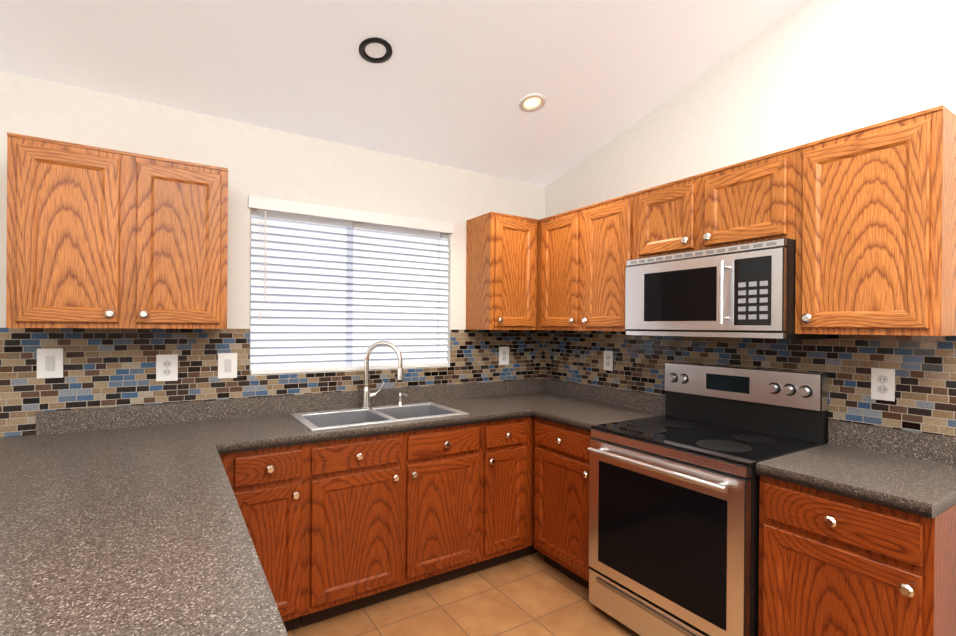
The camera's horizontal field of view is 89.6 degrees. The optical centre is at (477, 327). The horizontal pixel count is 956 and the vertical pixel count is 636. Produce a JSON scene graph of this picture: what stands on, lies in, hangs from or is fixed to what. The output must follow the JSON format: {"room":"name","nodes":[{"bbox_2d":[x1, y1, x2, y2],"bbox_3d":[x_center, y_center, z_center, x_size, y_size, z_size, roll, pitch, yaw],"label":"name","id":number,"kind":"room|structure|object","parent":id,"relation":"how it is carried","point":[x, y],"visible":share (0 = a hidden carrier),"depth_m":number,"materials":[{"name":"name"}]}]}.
{"room":"kitchen","nodes":[
{"label":"kitchen","id":0,"kind":"room"},
{"bbox_2d":[0,71,543,375],"bbox_3d":[-1.921,0.121,2.222,5.670,2.540,0.120,0,0,-33],"label":"wall","id":1,"kind":"structure","parent":0,"point":[264,162],"depth_m":2.60,"materials":[{"name":"paint"}]},
{"bbox_2d":[6,132,227,328],"bbox_3d":[-1.565,-0.373,2.167,0.759,0.753,0.348,0,0,-33],"label":"upper cabinet","id":2,"kind":"object","parent":1,"relation":"attached to","point":[98,237],"visible":1,"depth_m":2.02,"materials":[{"name":"brown wood"}]},
{"bbox_2d":[0,328,543,436],"bbox_3d":[-1.881,0.237,2.172,5.664,0.470,0.006,0,0,-33],"label":"tile backsplash","id":3,"kind":"structure","parent":1,"relation":"attached to","point":[109,367],"depth_m":2.39,"materials":[{"name":"tile"}]},
{"bbox_2d":[37,348,63,378],"bbox_3d":[-1.907,0.160,2.145,0.090,0.132,0.009,0,0,-33],"label":"light switch","id":4,"kind":"object","parent":3,"relation":"attached to","point":[49,363],"visible":1,"depth_m":2.14,"materials":[{"name":"white plastic"}]},
{"bbox_2d":[156,354,177,381],"bbox_3d":[-1.538,0.199,2.382,0.090,0.132,0.008,0,0,-33],"label":"electrical outlet","id":5,"kind":"object","parent":3,"relation":"attached to","point":[166,367],"visible":1,"depth_m":2.38,"materials":[{"name":"white plastic"}]},
{"bbox_2d":[218,353,236,378],"bbox_3d":[-1.313,0.200,2.526,0.090,0.132,0.009,0,0,-33],"label":"light switch","id":6,"kind":"object","parent":3,"relation":"attached to","point":[227,365],"visible":1,"depth_m":2.52,"materials":[{"name":"white plastic"}]},
{"bbox_2d":[499,347,508,364],"bbox_3d":[0.189,0.204,3.488,0.090,0.132,0.008,0,0,-33],"label":"electrical outlet","id":7,"kind":"object","parent":3,"relation":"attached to","point":[503,355],"visible":1,"depth_m":3.48,"materials":[{"name":"white plastic"}]},
{"bbox_2d":[249,208,446,373],"bbox_3d":[-0.748,-0.219,2.989,1.233,0.957,0.040,0,0,-33],"label":"window","id":8,"kind":"structure","parent":1,"relation":"in","point":[318,220],"depth_m":2.92,"materials":[{"name":"white plastic"}]},
{"bbox_2d":[248,196,453,374],"bbox_3d":[-0.715,-0.223,2.938,1.261,0.961,0.062,0,0,-33],"label":"window blinds","id":9,"kind":"object","parent":8,"relation":"attached to","point":[324,297],"visible":0.94,"depth_m":2.88,"materials":[{"name":"white plastic"}]},
{"bbox_2d":[466,212,537,329],"bbox_3d":[0.172,-0.361,3.280,0.380,0.753,0.348,0,0,-33],"label":"upper cabinet","id":10,"kind":"object","parent":1,"relation":"attached to","point":[501,271],"visible":1,"depth_m":3.17,"materials":[{"name":"brown wood"}]},
{"bbox_2d":[0,0,806,186],"bbox_3d":[-0.132,-1.861,-0.543,5.916,1.611,6.685,0,0,-33],"label":"ceiling","id":11,"kind":"structure","parent":0,"point":[451,83],"depth_m":2.27,"materials":[{"name":"paint"}]},
{"bbox_2d":[359,37,391,62],"bbox_3d":[-0.464,-1.254,2.182,0.150,0.039,0.148,0,0,-33],"label":"recessed light","id":12,"kind":"object","parent":11,"relation":"in","point":[375,50],"visible":1,"depth_m":2.18,"materials":[{"name":"black metal"}]},
{"bbox_2d":[519,93,545,111],"bbox_3d":[0.301,-1.248,2.675,0.150,0.039,0.148,0,0,-33],"label":"recessed light","id":13,"kind":"object","parent":11,"relation":"in","point":[531,102],"visible":1,"depth_m":2.67,"materials":[{"name":"white plastic"}]},
{"bbox_2d":[287,552,639,635],"bbox_3d":[-0.140,1.448,-0.457,5.796,0.080,6.565,0,0,-33],"label":"floor","id":14,"kind":"structure","parent":0,"point":[534,594],"depth_m":2.38,"materials":[{"name":"tile"}]},
{"bbox_2d":[219,444,305,631],"bbox_3d":[-1.092,0.959,2.305,0.388,0.876,0.638,0,0,-33],"label":"base cabinet","id":15,"kind":"object","parent":14,"relation":"on","point":[268,485],"visible":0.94,"depth_m":2.11,"materials":[{"name":"brown wood"}]},
{"bbox_2d":[300,423,480,626],"bbox_3d":[-0.530,0.963,2.666,0.945,0.876,0.638,0,0,-33],"label":"base cabinet","id":16,"kind":"object","parent":14,"relation":"on","point":[390,516],"visible":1,"depth_m":2.38,"materials":[{"name":"brown wood"}]},
{"bbox_2d":[472,417,527,572],"bbox_3d":[0.008,0.966,3.010,0.330,0.876,0.638,0,0,-33],"label":"base cabinet","id":17,"kind":"object","parent":14,"relation":"on","point":[503,513],"visible":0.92,"depth_m":2.77,"materials":[{"name":"brown wood"}]},
{"bbox_2d":[518,417,538,557],"bbox_3d":[0.395,0.969,3.287,0.620,0.876,0.588,0,0,-33],"label":"base cabinet","id":18,"kind":"object","parent":14,"relation":"on","point":[529,550],"visible":0.14,"depth_m":2.89,"materials":[{"name":"brown wood"}]},
{"bbox_2d":[534,418,592,588],"bbox_3d":[0.698,0.972,2.798,0.638,0.876,0.502,0,0,-33],"label":"base cabinet","id":19,"kind":"object","parent":14,"relation":"on","point":[561,508],"visible":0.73,"depth_m":2.64,"materials":[{"name":"brown wood"}]},
{"bbox_2d":[588,362,827,635],"bbox_3d":[1.008,0.804,2.227,0.711,1.218,0.781,0,0,-33],"label":"range","id":20,"kind":"object","parent":14,"relation":"on","point":[673,547],"visible":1,"depth_m":2.09,"materials":[{"name":"silver metal"}]},
{"bbox_2d":[758,475,955,635],"bbox_3d":[1.391,0.978,1.716,0.638,0.876,0.482,0,0,-33],"label":"base cabinet","id":21,"kind":"object","parent":14,"relation":"on","point":[830,564],"visible":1,"depth_m":1.53,"materials":[{"name":"brown wood"}]},
{"bbox_3d":[-0.907,0.962,0.461,1.288,0.876,3.944,0,0,-33],"label":"base cabinet","id":22,"kind":"object","parent":14,"relation":"on","visible":0},
{"bbox_2d":[0,400,287,635],"bbox_3d":[-0.900,0.452,0.433,1.364,0.140,3.994,0,0,-33],"label":"countertop","id":23,"kind":"structure","parent":22,"relation":"on","point":[123,521],"depth_m":1.14,"materials":[{"name":"stone"}]},
{"bbox_2d":[212,378,592,450],"bbox_3d":[-0.273,0.455,2.830,2.244,0.140,0.634,0,0,-33],"label":"countertop","id":24,"kind":"structure","parent":22,"relation":"on","point":[256,423],"depth_m":2.69,"materials":[{"name":"stone"}]},
{"bbox_2d":[290,402,468,430],"bbox_3d":[-0.543,0.567,2.670,0.856,0.182,0.481,0,0,-33],"label":"sink","id":25,"kind":"object","parent":24,"relation":"in","point":[324,420],"visible":0.46,"depth_m":2.73,"materials":[{"name":"silver metal"}]},
{"bbox_2d":[361,341,407,408],"bbox_3d":[-0.529,0.276,2.828,0.271,0.398,0.202,0,0,-33],"label":"faucet","id":26,"kind":"object","parent":24,"relation":"on","point":[367,394],"visible":1,"depth_m":2.81,"materials":[{"name":"nickel"}]},
{"bbox_2d":[532,386,665,431],"bbox_3d":[0.712,0.462,2.794,0.624,0.140,0.488,0,0,-33],"label":"countertop","id":27,"kind":"structure","parent":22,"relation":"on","point":[579,407],"depth_m":2.91,"materials":[{"name":"stone"}]},
{"bbox_2d":[756,420,955,518],"bbox_3d":[1.404,0.468,1.722,0.614,0.140,0.483,0,0,-33],"label":"countertop","id":28,"kind":"structure","parent":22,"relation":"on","point":[911,472],"depth_m":1.72,"materials":[{"name":"stone"}]},
{"bbox_2d":[544,0,955,217],"bbox_3d":[2.298,-0.573,1.022,0.120,3.997,6.685,0,0,-33],"label":"wall","id":29,"kind":"structure","parent":0,"point":[810,72],"depth_m":2.24,"materials":[{"name":"paint"}]},
{"bbox_2d":[536,192,636,330],"bbox_3d":[0.660,-0.357,3.140,0.348,0.753,1.108,0,0,-33],"label":"upper cabinet","id":30,"kind":"object","parent":29,"relation":"attached to","point":[584,254],"visible":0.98,"depth_m":2.89,"materials":[{"name":"brown wood"}]},
{"bbox_2d":[636,147,795,258],"bbox_3d":[1.173,-0.543,2.340,0.348,0.372,0.787,0,0,-33],"label":"upper cabinet","id":31,"kind":"object","parent":29,"relation":"attached to","point":[750,201],"visible":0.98,"depth_m":2.19,"materials":[{"name":"brown wood"}]},
{"bbox_2d":[625,238,826,338],"bbox_3d":[1.130,-0.155,2.314,0.430,0.401,0.784,0,0,-33],"label":"microwave","id":32,"kind":"object","parent":31,"relation":"attached to","point":[746,290],"visible":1,"depth_m":2.12,"materials":[{"name":"silver metal"}]},
{"bbox_2d":[544,330,955,437],"bbox_3d":[1.192,0.260,2.619,0.006,0.470,2.520,0,0,-33],"label":"tile backsplash","id":33,"kind":"structure","parent":29,"relation":"attached to","point":[924,366],"depth_m":2.10,"materials":[{"name":"tile"}]},
{"bbox_2d":[604,351,612,370],"bbox_3d":[0.849,0.216,3.142,0.008,0.128,0.076,0,0,-33],"label":"outlet","id":34,"kind":"object","parent":33,"relation":"attached to","point":[608,360],"visible":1,"depth_m":3.13,"materials":[{"name":"white plastic"}]},
{"bbox_2d":[871,368,894,400],"bbox_3d":[1.624,0.228,1.932,0.008,0.128,0.076,0,0,-33],"label":"outlet","id":35,"kind":"object","parent":33,"relation":"attached to","point":[882,383],"visible":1,"depth_m":1.93,"materials":[{"name":"white plastic"}]},
{"bbox_2d":[795,105,955,335],"bbox_3d":[1.503,-0.349,1.823,0.348,0.753,0.437,0,0,-33],"label":"upper cabinet","id":36,"kind":"object","parent":29,"relation":"attached to","point":[875,229],"visible":1,"depth_m":1.70,"materials":[{"name":"brown wood"}]}
]}

